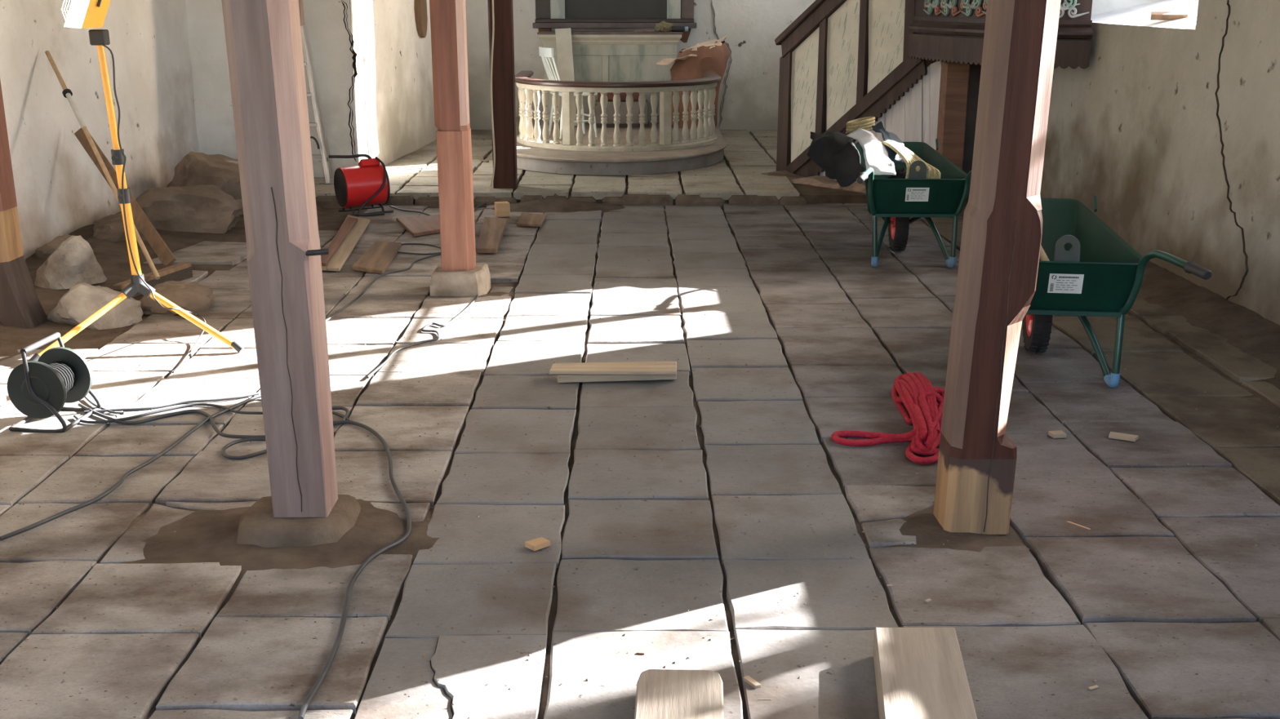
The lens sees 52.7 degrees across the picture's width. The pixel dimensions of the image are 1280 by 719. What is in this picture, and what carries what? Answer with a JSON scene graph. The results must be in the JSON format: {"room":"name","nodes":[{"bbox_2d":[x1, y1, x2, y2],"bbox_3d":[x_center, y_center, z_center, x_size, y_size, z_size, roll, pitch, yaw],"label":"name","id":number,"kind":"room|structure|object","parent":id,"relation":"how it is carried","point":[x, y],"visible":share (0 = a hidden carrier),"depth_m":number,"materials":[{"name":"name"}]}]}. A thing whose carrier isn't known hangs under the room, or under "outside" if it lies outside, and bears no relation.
{"room":"church under renovation","nodes":[
{"label":"church under renovation","id":0,"kind":"room"},
{"bbox_2d":[0,0,200,259],"bbox_3d":[-4.210,-2.045,3.880,0.788,5.400,14.650,0,16,0],"label":"wall","id":1,"kind":"structure","parent":0,"point":[60,189],"depth_m":9.13,"materials":[{"name":"paint"}]},
{"bbox_2d":[185,0,359,177],"bbox_3d":[-3.333,-4.058,10.925,1.715,5.400,0.048,0,16,0],"label":"wall","id":2,"kind":"structure","parent":0,"point":[330,42],"depth_m":11.37,"materials":[{"name":"paint"}]},
{"bbox_2d":[298,0,304,26],"bbox_3d":[-2.081,-3.357,7.355,0.112,2.900,0.120,0,16,0],"label":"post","id":3,"kind":"object","parent":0,"point":[300,2],"visible":0.2,"depth_m":7.73,"materials":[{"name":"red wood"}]},
{"bbox_2d":[349,0,438,164],"bbox_3d":[-2.688,-4.631,12.930,1.077,5.400,4.150,0,16,0],"label":"wall","id":4,"kind":"structure","parent":0,"point":[393,86],"depth_m":12.57,"materials":[{"name":"paint"}]},
{"bbox_2d":[414,0,427,37],"bbox_3d":[-2.309,-3.695,13.584,0.070,0.600,0.459,0,16,0],"label":"wall plate","id":5,"kind":"object","parent":4,"relation":"attached to","point":[420,6],"visible":1,"depth_m":13.50,"materials":[{"name":"brown wood"}]},
{"bbox_2d":[0,129,1279,718],"bbox_3d":[-0.299,-0.141,6.580,7.500,0.176,18.735,0,16,0],"label":"floor","id":6,"kind":"structure","parent":0,"point":[712,517],"depth_m":4.56,"materials":[{"name":"stone"}]},
{"bbox_2d":[0,392,6,407],"bbox_3d":[-2.793,0.169,5.446,0.212,0.082,0.176,4,17,15],"label":"stone","id":7,"kind":"object","parent":6,"relation":"on","point":[2,397],"visible":1,"depth_m":5.46,"materials":[{"name":"white stone"}]},
{"bbox_2d":[0,80,48,328],"bbox_3d":[-3.301,-2.677,6.093,0.300,5.200,0.202,0,16,0],"label":"wooden post","id":8,"kind":"object","parent":6,"relation":"on","point":[20,306],"visible":0.94,"depth_m":6.67,"materials":[{"name":"red wood"}]},
{"bbox_2d":[35,233,71,258],"bbox_3d":[-3.671,-0.716,8.222,0.301,0.158,0.255,4,16,14],"label":"stone","id":9,"kind":"object","parent":6,"relation":"on","point":[46,250],"visible":0.39,"depth_m":8.14,"materials":[{"name":"brown stone"}]},
{"bbox_2d":[7,332,102,432],"bbox_3d":[-2.396,0.090,5.258,0.249,0.348,0.298,1,16,5],"label":"cable reel","id":10,"kind":"object","parent":6,"relation":"on","point":[41,388],"visible":1,"depth_m":5.17,"materials":[{"name":"black plastic"}]},
{"bbox_2d":[34,235,106,289],"bbox_3d":[-3.419,-0.590,7.658,0.305,0.287,0.362,11,19,34],"label":"stone","id":11,"kind":"object","parent":6,"relation":"on","point":[74,260],"visible":0.93,"depth_m":7.57,"materials":[{"name":"grey stone"}]},
{"bbox_2d":[47,281,143,329],"bbox_3d":[-2.917,-0.306,6.914,0.392,0.230,0.396,13,20,38],"label":"stone","id":12,"kind":"object","parent":6,"relation":"on","point":[82,300],"visible":0.85,"depth_m":6.82,"materials":[{"name":"beige stone"}]},
{"bbox_2d":[84,396,124,414],"bbox_3d":[-2.280,0.196,5.467,0.337,0.010,0.039,13,21,39],"label":"cable","id":13,"kind":"object","parent":6,"relation":"on","point":[86,397],"visible":0.98,"depth_m":5.42,"materials":[{"name":"black rubber"}]},
{"bbox_2d":[44,50,192,297],"bbox_3d":[-3.193,-1.206,7.987,0.529,1.321,1.763,-9,18,-30],"label":"broom","id":14,"kind":"object","parent":6,"relation":"on","point":[181,271],"visible":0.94,"depth_m":7.84,"materials":[{"name":"brown wood"}]},
{"bbox_2d":[93,212,146,242],"bbox_3d":[-3.517,-0.903,8.805,0.394,0.197,0.386,0,16,0],"label":"stone","id":15,"kind":"object","parent":6,"relation":"on","point":[110,228],"visible":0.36,"depth_m":8.68,"materials":[{"name":"brown stone"}]},
{"bbox_2d":[74,127,176,265],"bbox_3d":[-3.391,-1.083,8.486,1.167,0.817,0.067,15,22,42],"label":"lath","id":16,"kind":"object","parent":6,"relation":"on","point":[140,219],"visible":0.58,"depth_m":8.38,"materials":[{"name":"brown wood"}]},
{"bbox_2d":[28,0,244,373],"bbox_3d":[-2.320,-0.914,6.193,0.823,1.762,1.089,5,17,18],"label":"work light","id":17,"kind":"object","parent":6,"relation":"on","point":[81,13],"visible":1,"depth_m":6.17,"materials":[{"name":"yellow metal"}]},
{"bbox_2d":[84,391,258,413],"bbox_3d":[-1.981,0.189,5.489,0.704,0.011,0.056,-6,17,-21],"label":"cable","id":18,"kind":"object","parent":6,"relation":"on","point":[257,393],"visible":1,"depth_m":5.49,"materials":[{"name":"black rubber"}]},
{"bbox_2d":[0,394,349,541],"bbox_3d":[-1.676,0.380,4.815,0.548,0.014,1.588,6,17,20],"label":"cable","id":19,"kind":"object","parent":6,"relation":"on","point":[126,474],"visible":0.81,"depth_m":4.70,"materials":[{"name":"black rubber"}]},
{"bbox_2d":[139,280,215,315],"bbox_3d":[-2.594,-0.356,7.212,0.446,0.162,0.376,0,16,0],"label":"stone","id":20,"kind":"object","parent":6,"relation":"on","point":[194,297],"visible":0.74,"depth_m":7.09,"materials":[{"name":"brown stone"}]},
{"bbox_2d":[135,184,243,233],"bbox_3d":[-3.314,-1.110,9.390,0.812,0.335,0.571,-6,17,-19],"label":"boulder","id":21,"kind":"object","parent":6,"relation":"on","point":[205,208],"visible":0.7,"depth_m":9.21,"materials":[{"name":"brown stone"}]},
{"bbox_2d":[166,151,243,214],"bbox_3d":[-3.318,-1.449,10.357,0.851,0.455,0.947,-13,20,-37],"label":"boulder","id":22,"kind":"object","parent":6,"relation":"on","point":[195,168],"visible":0.34,"depth_m":10.00,"materials":[{"name":"brown stone"}]},
{"bbox_2d":[73,403,349,423],"bbox_3d":[-1.761,0.222,5.372,1.155,0.011,0.244,0,16,0],"label":"cable","id":23,"kind":"object","parent":6,"relation":"on","point":[76,417],"visible":0.81,"depth_m":5.37,"materials":[{"name":"black rubber"}]},
{"bbox_2d":[221,437,266,459],"bbox_3d":[-1.511,0.340,4.955,0.183,0.013,0.216,-6,17,-19],"label":"cable","id":24,"kind":"object","parent":6,"relation":"on","point":[249,439],"visible":0.92,"depth_m":4.92,"materials":[{"name":"black rubber"}]},
{"bbox_2d":[77,403,411,718],"bbox_3d":[-1.206,0.461,4.531,0.938,0.014,2.914,-10,19,-31],"label":"cable","id":25,"kind":"object","parent":6,"relation":"on","point":[304,708],"visible":0.92,"depth_m":4.27,"materials":[{"name":"black rubber"}]},
{"bbox_2d":[221,0,337,517],"bbox_3d":[-1.111,-2.015,3.521,0.328,5.200,0.184,0,16,0],"label":"wooden post","id":26,"kind":"object","parent":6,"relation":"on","point":[264,38],"visible":1,"depth_m":3.93,"materials":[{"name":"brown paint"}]},
{"bbox_2d":[236,494,360,547],"bbox_3d":[-1.121,0.548,4.232,0.396,0.120,0.364,0,16,0],"label":"plinth stone","id":27,"kind":"object","parent":6,"relation":"on","point":[258,526],"visible":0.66,"depth_m":4.10,"materials":[{"name":"stone"}]},
{"bbox_2d":[300,25,334,183],"bbox_3d":[-2.984,-2.397,11.100,0.595,1.803,0.421,0,16,0],"label":"step ladder","id":28,"kind":"object","parent":6,"relation":"on","point":[318,123],"visible":0.43,"depth_m":11.12,"materials":[{"name":"metal"}]},
{"bbox_2d":[321,214,370,271],"bbox_3d":[-2.050,-0.838,9.050,0.191,0.022,2.039,-2,16,-6],"label":"board","id":29,"kind":"object","parent":6,"relation":"on","point":[343,252],"visible":0.71,"depth_m":8.78,"materials":[{"name":"brown wood"}]},
{"bbox_2d":[320,217,357,266],"bbox_3d":[-2.080,-0.837,8.965,0.084,0.020,1.755,-2,16,-6],"label":"board","id":30,"kind":"object","parent":29,"relation":"on","point":[350,222],"visible":0.82,"depth_m":8.94,"materials":[{"name":"brown wood"}]},
{"bbox_2d":[328,153,393,216],"bbox_3d":[-2.209,-1.386,10.181,0.451,0.473,0.370,-9,18,-29],"label":"heater","id":31,"kind":"object","parent":6,"relation":"on","point":[367,183],"visible":1,"depth_m":10.12,"materials":[{"name":"red metal"}]},
{"bbox_2d":[333,168,347,206],"bbox_3d":[-2.347,-1.348,10.136,0.019,0.300,0.300,-9,18,-29],"label":"grille","id":32,"kind":"object","parent":31,"relation":"attached to","point":[340,176],"depth_m":10.09,"materials":[{"name":"black metal"}]},
{"bbox_2d":[351,240,401,274],"bbox_3d":[-1.723,-0.671,8.457,0.214,0.028,0.995,-1,16,-3],"label":"board","id":33,"kind":"object","parent":6,"relation":"on","point":[377,258],"visible":1,"depth_m":8.37,"materials":[{"name":"brown wood"}]},
{"bbox_2d":[325,243,440,321],"bbox_3d":[-1.500,-0.499,7.897,0.436,0.011,2.217,0,16,0],"label":"cable","id":34,"kind":"object","parent":6,"relation":"on","point":[424,244],"visible":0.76,"depth_m":8.04,"materials":[{"name":"black rubber"}]},
{"bbox_2d":[395,214,439,236],"bbox_3d":[-1.579,-0.995,9.582,0.340,0.028,0.731,-6,17,-19],"label":"board","id":35,"kind":"object","parent":6,"relation":"on","point":[421,225],"visible":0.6,"depth_m":9.56,"materials":[{"name":"brown wood"}]},
{"bbox_2d":[397,251,440,255],"bbox_3d":[-1.448,-0.714,8.649,0.354,0.011,0.108,-2,16,-8],"label":"cable","id":36,"kind":"object","parent":6,"relation":"on","point":[401,252],"visible":0.74,"depth_m":8.62,"materials":[{"name":"black rubber"}]},
{"bbox_2d":[366,294,478,378],"bbox_3d":[-1.052,-0.207,6.873,0.152,0.011,2.122,2,16,6],"label":"cable","id":37,"kind":"object","parent":6,"relation":"on","point":[423,330],"visible":0.96,"depth_m":6.51,"materials":[{"name":"black rubber"}]},
{"bbox_2d":[389,203,486,215],"bbox_3d":[-1.650,-1.185,10.294,0.780,0.013,0.731,0,16,0],"label":"cable","id":38,"kind":"object","parent":6,"relation":"on","point":[481,205],"visible":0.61,"depth_m":10.32,"materials":[{"name":"rubber"}]},
{"bbox_2d":[429,0,475,271],"bbox_3d":[-1.063,-3.037,6.841,0.190,5.200,0.180,0,16,0],"label":"wooden post","id":39,"kind":"object","parent":6,"relation":"on","point":[447,17],"visible":1,"depth_m":7.26,"materials":[{"name":"red wood"}]},
{"bbox_2d":[430,263,490,296],"bbox_3d":[-1.052,-0.441,7.583,0.322,0.200,0.312,0,16,0],"label":"plinth stone","id":40,"kind":"object","parent":6,"relation":"on","point":[476,282],"visible":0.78,"depth_m":7.44,"materials":[{"name":"beige stone"}]},
{"bbox_2d":[475,216,507,253],"bbox_3d":[-1.049,-0.899,9.235,0.180,0.035,1.272,-1,16,-4],"label":"board","id":41,"kind":"object","parent":6,"relation":"on","point":[493,228],"visible":1,"depth_m":9.10,"materials":[{"name":"brown wood"}]},
{"bbox_2d":[487,0,517,191],"bbox_3d":[-1.145,-3.905,10.316,0.190,5.200,0.190,0,16,0],"label":"wooden post","id":42,"kind":"object","parent":6,"relation":"on","point":[505,176],"visible":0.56,"depth_m":10.71,"materials":[{"name":"brown wood"}]},
{"bbox_2d":[494,201,510,217],"bbox_3d":[-1.071,-1.168,10.046,0.105,0.110,0.090,-5,17,-17],"label":"wood block","id":43,"kind":"object","parent":6,"relation":"on","point":[502,209],"visible":1,"depth_m":10.01,"materials":[{"name":"beige wood"}]},
{"bbox_2d":[516,213,546,226],"bbox_3d":[-0.822,-1.067,9.848,0.199,0.020,0.535,0,16,-1],"label":"board","id":44,"kind":"object","parent":6,"relation":"on","point":[531,220],"visible":1,"depth_m":9.77,"materials":[{"name":"brown wood"}]},
{"bbox_2d":[524,537,550,551],"bbox_3d":[-0.324,0.585,4.098,0.068,0.018,0.048,-13,20,-37],"label":"chip","id":45,"kind":"object","parent":6,"relation":"on","point":[538,544],"visible":1,"depth_m":4.09,"materials":[{"name":"beige wood"}]},
{"bbox_2d":[556,374,676,382],"bbox_3d":[-0.102,0.070,5.858,0.548,0.035,0.096,-2,16,-6],"label":"board","id":46,"kind":"object","parent":6,"relation":"on","point":[561,378],"visible":0.62,"depth_m":5.81,"materials":[{"name":"brown wood"}]},
{"bbox_2d":[549,361,676,375],"bbox_3d":[-0.119,0.038,5.868,0.574,0.018,0.169,0,16,1],"label":"board","id":47,"kind":"object","parent":46,"relation":"on","point":[633,367],"visible":1,"depth_m":5.83,"materials":[{"name":"brown wood"}]},
{"bbox_2d":[515,116,727,175],"bbox_3d":[-0.306,-2.282,13.561,2.347,0.147,4.064,0,16,0],"label":"platform","id":48,"kind":"object","parent":6,"relation":"on","point":[528,157],"visible":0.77,"depth_m":11.92,"materials":[{"name":"grey paint"}]},
{"bbox_2d":[555,27,577,126],"bbox_3d":[-0.817,-3.127,14.321,0.176,1.059,0.433,-3,16,-11],"label":"plank","id":49,"kind":"object","parent":48,"relation":"on","point":[563,36],"visible":0.56,"depth_m":14.32,"materials":[{"name":"beige paint"}]},
{"bbox_2d":[538,46,597,138],"bbox_3d":[-0.749,-2.750,13.283,0.520,0.905,0.430,-6,17,-22],"label":"chair","id":50,"kind":"object","parent":48,"relation":"on","point":[544,52],"visible":0.64,"depth_m":13.16,"materials":[{"name":"white paint"}]},
{"bbox_2d":[537,31,683,123],"bbox_3d":[-0.334,-3.226,14.759,1.629,1.009,0.460,0,16,0],"label":"altar","id":51,"kind":"object","parent":48,"relation":"on","point":[597,55],"visible":0.49,"depth_m":14.56,"materials":[{"name":"paint"}]},
{"bbox_2d":[653,20,673,31],"bbox_3d":[0.269,-3.748,14.518,0.219,0.123,0.186,0,16,0],"label":"rag","id":52,"kind":"object","parent":51,"relation":"on","point":[663,26],"visible":1,"depth_m":14.47,"materials":[{"name":"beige fabric"}]},
{"bbox_2d":[671,26,688,31],"bbox_3d":[0.447,-3.710,14.492,0.192,0.064,0.062,0,16,0],"label":"bottle","id":53,"kind":"object","parent":51,"relation":"on","point":[673,28],"visible":1,"depth_m":14.47,"materials":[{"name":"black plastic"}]},
{"bbox_2d":[515,70,720,151],"bbox_3d":[-0.232,-2.515,12.946,2.090,0.637,1.900,0,16,0],"label":"altar rail","id":54,"kind":"object","parent":48,"relation":"on","point":[705,134],"visible":1,"depth_m":12.22,"materials":[{"name":"beige paint"}]},
{"bbox_2d":[595,99,648,127],"bbox_3d":[-0.205,-2.744,14.399,0.613,0.280,0.320,0,16,0],"label":"box","id":55,"kind":"object","parent":48,"relation":"on","point":[623,111],"visible":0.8,"depth_m":14.25,"materials":[{"name":"grey paint"}]},
{"bbox_2d":[597,92,639,101],"bbox_3d":[-0.205,-2.929,14.346,0.523,0.100,0.260,0,16,0],"label":"cushion","id":56,"kind":"object","parent":55,"relation":"on","point":[623,95],"visible":0.34,"depth_m":14.22,"materials":[{"name":"red leather"}]},
{"bbox_2d":[655,34,729,128],"bbox_3d":[0.582,-3.093,14.308,0.829,0.993,0.612,0,16,0],"label":"sack","id":57,"kind":"object","parent":48,"relation":"on","point":[712,55],"visible":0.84,"depth_m":14.12,"materials":[{"name":"brown fabric"}]},
{"bbox_2d":[634,669,724,718],"bbox_3d":[0.089,0.875,2.981,0.211,0.062,0.530,1,16,3],"label":"plank","id":58,"kind":"object","parent":6,"relation":"on","point":[660,694],"visible":1,"depth_m":3.10,"materials":[{"name":"beige wood"}]},
{"bbox_2d":[742,675,760,688],"bbox_3d":[0.285,0.821,3.284,0.018,0.010,0.054,-10,19,-32],"label":"chip","id":59,"kind":"object","parent":6,"relation":"on","point":[748,679],"visible":1,"depth_m":3.28,"materials":[{"name":"brown wood"}]},
{"bbox_2d":[761,0,942,193],"bbox_3d":[1.766,-2.583,10.963,1.760,2.483,0.432,15,22,42],"label":"stair","id":60,"kind":"structure","parent":6,"relation":"on","point":[846,40],"depth_m":11.15,"materials":[{"name":"brown paint"}]},
{"bbox_2d":[831,372,944,464],"bbox_3d":[1.118,0.195,5.238,0.451,0.147,0.883,9,18,29],"label":"rope","id":61,"kind":"object","parent":6,"relation":"on","point":[924,405],"visible":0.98,"depth_m":5.06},
{"bbox_2d":[855,138,971,267],"bbox_3d":[1.746,-1.007,8.431,0.904,0.713,1.660,0,16,1],"label":"wheelbarrow","id":62,"kind":"object","parent":6,"relation":"on","point":[917,197],"visible":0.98,"depth_m":8.14,"materials":[{"name":"green plastic"}]},
{"bbox_2d":[806,131,865,186],"bbox_3d":[1.259,-1.308,8.395,0.341,0.308,0.592,0,16,0],"label":"tarpaulin","id":63,"kind":"object","parent":62,"relation":"on","point":[835,153],"visible":0.94,"depth_m":8.32,"materials":[{"name":"black plastic"}]},
{"bbox_2d":[846,128,896,175],"bbox_3d":[1.497,-1.326,8.251,0.213,0.246,0.595,-2,16,-7],"label":"plastic sheet","id":64,"kind":"object","parent":62,"relation":"on","point":[876,157],"visible":0.98,"depth_m":8.24,"materials":[{"name":"white plastic"}]},
{"bbox_2d":[845,115,941,178],"bbox_3d":[1.615,-1.352,8.393,0.216,0.396,0.826,-8,18,-26],"label":"rope","id":65,"kind":"object","parent":62,"relation":"in","point":[866,123],"visible":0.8,"depth_m":8.27,"materials":[{"name":"beige fabric"}]},
{"bbox_2d":[887,167,906,178],"bbox_3d":[1.712,-1.145,8.456,0.217,0.216,0.357,0,16,0],"label":"bag","id":66,"kind":"object","parent":62,"relation":"in","point":[900,173],"visible":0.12,"depth_m":8.43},
{"bbox_2d":[871,120,906,164],"bbox_3d":[1.650,-1.397,8.432,0.174,0.282,0.417,-2,16,-9],"label":"cloth","id":67,"kind":"object","parent":66,"relation":"on","point":[887,136],"visible":0.69,"depth_m":8.43,"materials":[{"name":"grey fabric"}]},
{"bbox_2d":[855,142,967,213],"bbox_3d":[1.752,-1.217,8.623,0.680,0.342,1.175,0,16,1],"label":"tray","id":68,"kind":"object","parent":62,"relation":"on","point":[916,194],"depth_m":8.11,"materials":[{"name":"green plastic"}]},
{"bbox_2d":[906,188,925,199],"bbox_3d":[1.731,-1.035,8.094,0.115,0.076,0.016,0,16,2],"label":"label","id":69,"kind":"object","parent":62,"relation":"attached to","point":[912,193],"depth_m":8.10,"materials":[{"name":"white paper"}]},
{"bbox_2d":[873,627,977,718],"bbox_3d":[0.683,0.844,3.058,0.221,0.080,0.770,2,16,7],"label":"plank","id":70,"kind":"object","parent":6,"relation":"on","point":[920,673],"visible":1,"depth_m":3.17,"materials":[{"name":"beige wood"}]},
{"bbox_2d":[924,598,932,603],"bbox_3d":[0.833,0.696,3.730,0.020,0.005,0.012,-11,19,-33],"label":"chip","id":71,"kind":"object","parent":6,"relation":"on","point":[929,600],"visible":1,"depth_m":3.73,"materials":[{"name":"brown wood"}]},
{"bbox_2d":[933,0,1061,534],"bbox_3d":[1.153,-1.956,3.568,0.328,5.200,0.182,0,16,0],"label":"wooden post","id":72,"kind":"object","parent":6,"relation":"on","point":[1002,233],"visible":1,"depth_m":3.97,"materials":[{"name":"brown wood"}]},
{"bbox_2d":[908,0,1093,198],"bbox_3d":[2.678,-2.485,10.004,1.026,2.660,2.046,0,16,0],"label":"pulpit","id":73,"kind":"object","parent":6,"relation":"on","point":[951,33],"visible":0.54,"depth_m":10.13,"materials":[{"name":"brown paint"}]},
{"bbox_2d":[1048,430,1066,438],"bbox_3d":[1.650,0.296,5.112,0.058,0.016,0.049,-2,16,-6],"label":"chip","id":74,"kind":"object","parent":6,"relation":"on","point":[1059,433],"visible":1,"depth_m":5.09,"materials":[{"name":"brown wood"}]},
{"bbox_2d":[1066,521,1090,529],"bbox_3d":[1.444,0.547,4.253,0.007,0.005,0.086,-13,20,-37],"label":"chip","id":75,"kind":"object","parent":6,"relation":"on","point":[1067,522],"visible":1,"depth_m":4.25,"materials":[{"name":"beige wood"}]},
{"bbox_2d":[1088,685,1098,689],"bbox_3d":[1.147,0.830,3.266,0.030,0.004,0.009,-7,17,-22],"label":"chip","id":76,"kind":"object","parent":6,"relation":"on","point":[1094,686],"visible":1,"depth_m":3.26,"materials":[{"name":"brown wood"}]},
{"bbox_2d":[1022,195,1212,387],"bbox_3d":[1.898,-0.303,5.968,0.904,0.713,1.660,2,16,7],"label":"wheelbarrow","id":77,"kind":"object","parent":6,"relation":"on","point":[1091,270],"visible":0.6,"depth_m":5.68,"materials":[{"name":"green plastic"}]},
{"bbox_2d":[1039,244,1049,261],"bbox_3d":[1.858,-0.571,6.009,0.200,0.492,0.680,-1,16,-5],"label":"shovel","id":78,"kind":"object","parent":77,"relation":"in","point":[1043,257],"visible":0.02,"depth_m":5.89,"materials":[{"name":"brown wood"}]},
{"bbox_2d":[1049,275,1079,291],"bbox_3d":[1.850,-0.332,5.634,0.115,0.076,0.016,2,16,7],"label":"print","id":79,"kind":"object","parent":77,"relation":"attached to","point":[1057,282],"depth_m":5.63},
{"bbox_2d":[1029,198,1142,311],"bbox_3d":[1.930,-0.513,6.158,0.680,0.342,1.175,2,16,7],"label":"tray","id":80,"kind":"object","parent":77,"relation":"on","point":[1090,267],"depth_m":5.67,"materials":[{"name":"green plastic"}]},
{"bbox_2d":[1108,431,1138,441],"bbox_3d":[1.904,0.304,5.086,0.105,0.014,0.046,8,18,27],"label":"chip","id":81,"kind":"object","parent":6,"relation":"on","point":[1119,436],"visible":1,"depth_m":5.08,"materials":[{"name":"brown wood"}]},
{"bbox_2d":[465,0,826,132],"bbox_3d":[-0.123,-5.207,14.944,6.400,5.400,0.037,0,16,0],"label":"wall","id":82,"kind":"structure","parent":0,"point":[748,94],"depth_m":15.37,"materials":[{"name":"paint"}]},
{"bbox_2d":[532,0,696,42],"bbox_3d":[-0.293,-4.602,14.798,1.886,1.883,0.310,0,16,0],"label":"altarpiece","id":83,"kind":"object","parent":82,"relation":"attached to","point":[548,13],"visible":0.9,"depth_m":14.96,"materials":[{"name":"paint"}]},
{"bbox_2d":[564,0,666,18],"bbox_3d":[-0.284,-4.742,14.826,1.189,1.628,0.060,0,16,0],"label":"picture","id":84,"kind":"object","parent":83,"relation":"on","point":[574,9],"depth_m":14.99,"materials":[{"name":"fabric"}]},
{"bbox_2d":[925,59,936,67],"bbox_3d":[2.909,-4.073,10.978,1.100,5.400,0.035,0,16,0],"label":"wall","id":85,"kind":"structure","parent":0,"point":[928,62],"depth_m":11.39,"materials":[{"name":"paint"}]},
{"bbox_2d":[1040,0,1279,325],"bbox_3d":[3.588,-2.061,3.938,0.796,5.400,14.650,0,16,0],"label":"wall","id":86,"kind":"structure","parent":0,"point":[1173,126],"depth_m":7.70,"materials":[{"name":"paint"}]},
{"bbox_2d":[1150,11,1187,20],"bbox_3d":[3.382,-2.198,8.257,0.220,0.054,0.094,6,17,20],"label":"block","id":87,"kind":"object","parent":86,"relation":"on","point":[1155,15],"visible":0.9,"depth_m":8.23,"materials":[{"name":"brown wood"}]},
{"bbox_3d":[-0.250,-5.316,5.135,9.000,0.200,19.000,0,16,0],"label":"ceiling","id":88,"kind":"structure","parent":0,"visible":0},
{"bbox_2d":[484,0,495,191],"bbox_3d":[-1.266,-3.785,10.075,0.205,5.257,0.085,-11,19,-33],"label":"hanging cable","id":89,"kind":"object","parent":88,"relation":"hanging from","point":[488,188],"visible":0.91,"depth_m":10.58,"materials":[{"name":"black plastic"}]},
{"bbox_2d":[484,186,491,191],"bbox_3d":[-1.275,-1.351,10.769,0.057,0.194,0.106,9,18,29],"label":"socket","id":90,"kind":"object","parent":89,"relation":"attached to","point":[488,188],"depth_m":10.75,"materials":[{"name":"beige wood"}]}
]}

